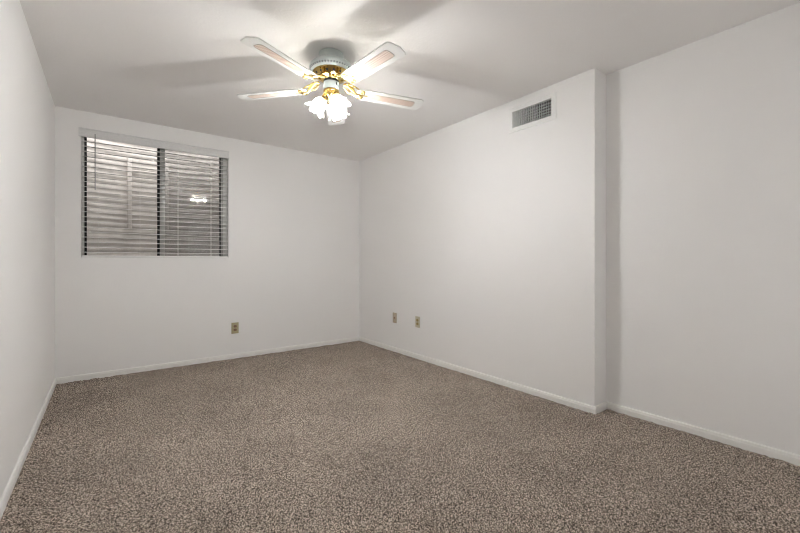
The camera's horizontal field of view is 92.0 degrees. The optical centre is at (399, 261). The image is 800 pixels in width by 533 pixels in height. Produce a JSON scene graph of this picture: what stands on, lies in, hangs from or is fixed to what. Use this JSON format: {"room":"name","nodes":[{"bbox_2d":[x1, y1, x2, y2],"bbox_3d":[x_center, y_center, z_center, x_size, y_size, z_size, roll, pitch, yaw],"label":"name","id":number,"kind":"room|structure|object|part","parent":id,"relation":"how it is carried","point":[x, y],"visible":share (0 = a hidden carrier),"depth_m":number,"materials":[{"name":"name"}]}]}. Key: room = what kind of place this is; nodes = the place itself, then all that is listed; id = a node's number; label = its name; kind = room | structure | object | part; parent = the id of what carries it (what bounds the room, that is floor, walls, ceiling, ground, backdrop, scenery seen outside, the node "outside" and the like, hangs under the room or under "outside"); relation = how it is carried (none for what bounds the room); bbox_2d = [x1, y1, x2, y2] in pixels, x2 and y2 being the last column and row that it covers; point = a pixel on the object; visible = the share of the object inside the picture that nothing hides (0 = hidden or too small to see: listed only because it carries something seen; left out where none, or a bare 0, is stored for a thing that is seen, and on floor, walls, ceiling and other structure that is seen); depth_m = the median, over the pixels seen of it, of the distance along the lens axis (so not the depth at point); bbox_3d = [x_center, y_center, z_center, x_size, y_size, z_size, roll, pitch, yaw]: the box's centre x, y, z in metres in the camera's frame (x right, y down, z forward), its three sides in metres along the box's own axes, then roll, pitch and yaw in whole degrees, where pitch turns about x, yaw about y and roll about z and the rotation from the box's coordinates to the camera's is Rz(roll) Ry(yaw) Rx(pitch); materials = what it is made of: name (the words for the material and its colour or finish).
{"room":"empty bedroom","nodes":[
{"label":"empty bedroom","id":0,"kind":"room"},
{"bbox_2d":[0,0,54,498],"bbox_3d":[-1.584,-0.125,1.359,0.150,2.490,5.280,0,0,-37],"label":"wall","id":1,"kind":"structure","parent":0,"point":[27,107],"depth_m":2.14,"materials":[{"name":"white paint"}]},
{"bbox_2d":[0,378,56,519],"bbox_3d":[-1.519,1.054,1.408,0.013,0.071,4.980,0,0,-37],"label":"baseboard","id":2,"kind":"structure","parent":1,"relation":"attached to","point":[12,481],"depth_m":2.06,"materials":[{"name":"white paint"}]},
{"bbox_2d":[55,106,358,379],"bbox_3d":[-1.710,-0.125,4.483,3.427,2.490,0.150,0,0,-37],"label":"wall","id":3,"kind":"structure","parent":0,"point":[289,276],"depth_m":4.25,"materials":[{"name":"white paint"}]},
{"bbox_2d":[87,138,218,255],"bbox_3d":[-2.698,-0.780,4.282,1.907,2.300,0.724,0,0,-37],"label":"window well","id":4,"kind":"object","parent":3,"relation":"attached to","point":[109,223],"visible":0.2,"depth_m":4.52,"materials":[{"name":"metal"}]},
{"bbox_2d":[127,158,168,229],"bbox_3d":[-2.922,-0.780,4.486,0.402,0.800,0.024,0,0,-37],"label":"ladder","id":5,"kind":"object","parent":4,"relation":"attached to","point":[129,206],"visible":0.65,"depth_m":4.40,"materials":[{"name":"white paint"}]},
{"bbox_3d":[-3.066,-0.780,4.377,0.040,0.800,0.024,0,0,-37],"label":"rail","id":6,"kind":"part","parent":5,"relation":"part of","materials":[{"name":"white paint"}]},
{"bbox_3d":[-2.778,-0.780,4.596,0.040,0.800,0.024,0,0,-37],"label":"rail","id":7,"kind":"part","parent":5,"relation":"part of","materials":[{"name":"white paint"}]},
{"bbox_2d":[82,137,226,257],"bbox_3d":[-2.452,-0.628,3.958,1.253,1.173,0.060,0,0,-37],"label":"window","id":8,"kind":"structure","parent":3,"relation":"in","point":[223,215],"depth_m":3.94,"materials":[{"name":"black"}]},
{"bbox_2d":[78,127,228,257],"bbox_3d":[-2.408,-0.630,3.889,1.277,1.174,0.071,0,0,-37],"label":"blind","id":9,"kind":"object","parent":8,"relation":"attached to","point":[83,132],"visible":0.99,"depth_m":3.87,"materials":[{"name":"white plastic"}]},
{"bbox_3d":[-2.407,-0.052,3.898,1.247,0.019,0.052,0,0,-37],"label":"rail","id":10,"kind":"part","parent":9,"relation":"part of","materials":[{"name":"white plastic"}]},
{"bbox_3d":[-2.292,-0.615,3.985,0.002,1.105,0.057,0,0,-37],"label":"ladder cord","id":11,"kind":"part","parent":9,"relation":"part of","materials":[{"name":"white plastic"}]},
{"bbox_3d":[-2.043,-0.615,4.174,0.002,1.105,0.057,0,0,-37],"label":"ladder cord","id":12,"kind":"part","parent":9,"relation":"part of","materials":[{"name":"white fabric"}]},
{"bbox_2d":[57,337,358,383],"bbox_3d":[-1.788,1.054,4.322,3.081,0.071,0.013,0,0,-37],"label":"baseboard","id":13,"kind":"structure","parent":3,"relation":"attached to","point":[60,380],"depth_m":4.02,"materials":[{"name":"white paint"}]},
{"bbox_2d":[231,322,238,333],"bbox_3d":[-1.833,0.734,4.290,0.076,0.122,0.008,0,0,-37],"label":"wall outlet","id":14,"kind":"object","parent":3,"relation":"attached to","point":[234,326],"visible":1,"depth_m":4.29,"materials":[{"name":"beige plastic"}]},
{"bbox_2d":[0,341,799,532],"bbox_3d":[-0.220,1.071,2.394,3.303,0.013,5.008,0,0,-37],"label":"floor","id":15,"kind":"structure","parent":0,"point":[357,436],"depth_m":2.07,"materials":[{"name":"carpet"}]},
{"bbox_2d":[20,0,799,161],"bbox_3d":[-0.219,-1.445,2.395,3.577,0.150,5.280,0,0,-37],"label":"ceiling","id":16,"kind":"structure","parent":0,"point":[180,64],"depth_m":2.50,"materials":[{"name":"white paint"}]},
{"bbox_2d":[237,36,423,124],"bbox_3d":[-0.416,-1.157,2.522,1.281,0.426,1.260,0,0,-37],"label":"ceiling fan","id":17,"kind":"object","parent":16,"relation":"hanging from","point":[330,67],"visible":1,"depth_m":2.46,"materials":[{"name":"white wood"}]},
{"bbox_3d":[-0.869,-1.142,2.630,0.499,0.008,0.138,0,8,12],"label":"blade","id":18,"kind":"part","parent":17,"relation":"part of","materials":[{"name":"white wood"}]},
{"bbox_3d":[-0.664,-1.142,2.175,0.138,0.008,0.499,10,5,29],"label":"blade","id":19,"kind":"part","parent":17,"relation":"part of","materials":[{"name":"white wood"}]},
{"bbox_3d":[-0.545,-1.008,2.527,0.042,0.068,0.042,35,-6,-8],"label":"bulb","id":20,"kind":"part","parent":17,"relation":"part of","materials":[{"name":"white glass"}]},
{"bbox_3d":[-0.532,-1.027,2.530,0.151,0.099,0.135,35,-6,-8],"label":"lamp shade","id":21,"kind":"part","parent":17,"relation":"part of","materials":[{"name":"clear glass"}]},
{"bbox_3d":[-0.453,-1.218,2.544,0.242,0.051,0.242,0,0,-37],"label":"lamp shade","id":22,"kind":"part","parent":17,"relation":"part of","materials":[{"name":"gold metal"}]},
{"bbox_3d":[-0.499,-1.142,2.966,0.138,0.008,0.499,-8,1,-6],"label":"blade","id":23,"kind":"part","parent":17,"relation":"part of","materials":[{"name":"white"}]},
{"bbox_3d":[-0.426,-1.027,2.619,0.135,0.099,0.151,0,35,20],"label":"lamp shade","id":24,"kind":"part","parent":17,"relation":"part of","materials":[{"name":"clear glass"}]},
{"bbox_3d":[-0.402,-1.027,2.483,0.135,0.099,0.151,0,-35,-40],"label":"lamp shade","id":25,"kind":"part","parent":17,"relation":"part of","materials":[{"name":"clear glass"}]},
{"bbox_3d":[-0.393,-1.008,2.472,0.042,0.068,0.042,0,-35,-40],"label":"bulb","id":26,"kind":"part","parent":17,"relation":"part of","materials":[{"name":"white glass"}]},
{"bbox_3d":[-0.168,-1.142,2.229,0.138,0.008,0.499,11,-8,-42],"label":"blade","id":27,"kind":"part","parent":17,"relation":"part of","materials":[{"name":"white wood"}]},
{"bbox_3d":[-0.066,-1.142,2.718,0.499,0.008,0.138,0,-8,-24],"label":"blade","id":28,"kind":"part","parent":17,"relation":"part of","materials":[{"name":"white wood"}]},
{"bbox_2d":[359,68,605,405],"bbox_3d":[0.537,-0.125,4.092,0.320,2.490,3.190,0,0,-37],"label":"wall","id":29,"kind":"structure","parent":0,"point":[478,231],"depth_m":3.38,"materials":[{"name":"white paint"}]},
{"bbox_2d":[393,312,396,322],"bbox_3d":[-0.065,0.667,4.613,0.009,0.122,0.076,0,0,-37],"label":"wall jack","id":30,"kind":"object","parent":29,"relation":"attached to","point":[394,314],"visible":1,"depth_m":4.61,"materials":[{"name":"beige plastic"}]},
{"bbox_2d":[415,316,419,327],"bbox_3d":[0.195,0.664,4.272,0.008,0.122,0.076,0,0,-37],"label":"wall outlet","id":31,"kind":"object","parent":29,"relation":"attached to","point":[417,319],"visible":1,"depth_m":4.27,"materials":[{"name":"beige plastic"}]},
{"bbox_2d":[359,337,595,413],"bbox_3d":[0.408,1.054,3.986,0.013,0.071,3.203,0,0,-37],"label":"baseboard","id":32,"kind":"structure","parent":29,"relation":"attached to","point":[574,404],"depth_m":3.40,"materials":[{"name":"white paint"}]},
{"bbox_2d":[509,92,555,133],"bbox_3d":[1.103,-1.200,3.158,0.107,0.209,0.436,0,0,-37],"label":"air vent","id":33,"kind":"object","parent":29,"relation":"in","point":[544,112],"visible":0.96,"depth_m":3.13,"materials":[{"name":"white metal"}]},
{"bbox_2d":[595,401,606,413],"bbox_3d":[1.446,1.054,2.771,0.170,0.071,0.013,0,0,-37],"label":"baseboard","id":34,"kind":"structure","parent":29,"relation":"attached to","point":[601,407],"depth_m":2.76,"materials":[{"name":"white paint"}]},
{"bbox_2d":[606,2,799,454],"bbox_3d":[2.155,-0.125,2.101,0.150,2.490,1.940,0,0,-37],"label":"wall","id":35,"kind":"structure","parent":0,"point":[703,135],"depth_m":2.33,"materials":[{"name":"white paint"}]},
{"bbox_2d":[607,402,799,465],"bbox_3d":[2.049,1.054,2.106,0.013,0.071,1.777,0,0,-37],"label":"baseboard","id":36,"kind":"structure","parent":35,"relation":"attached to","point":[771,452],"depth_m":2.32,"materials":[{"name":"white paint"}]}
]}

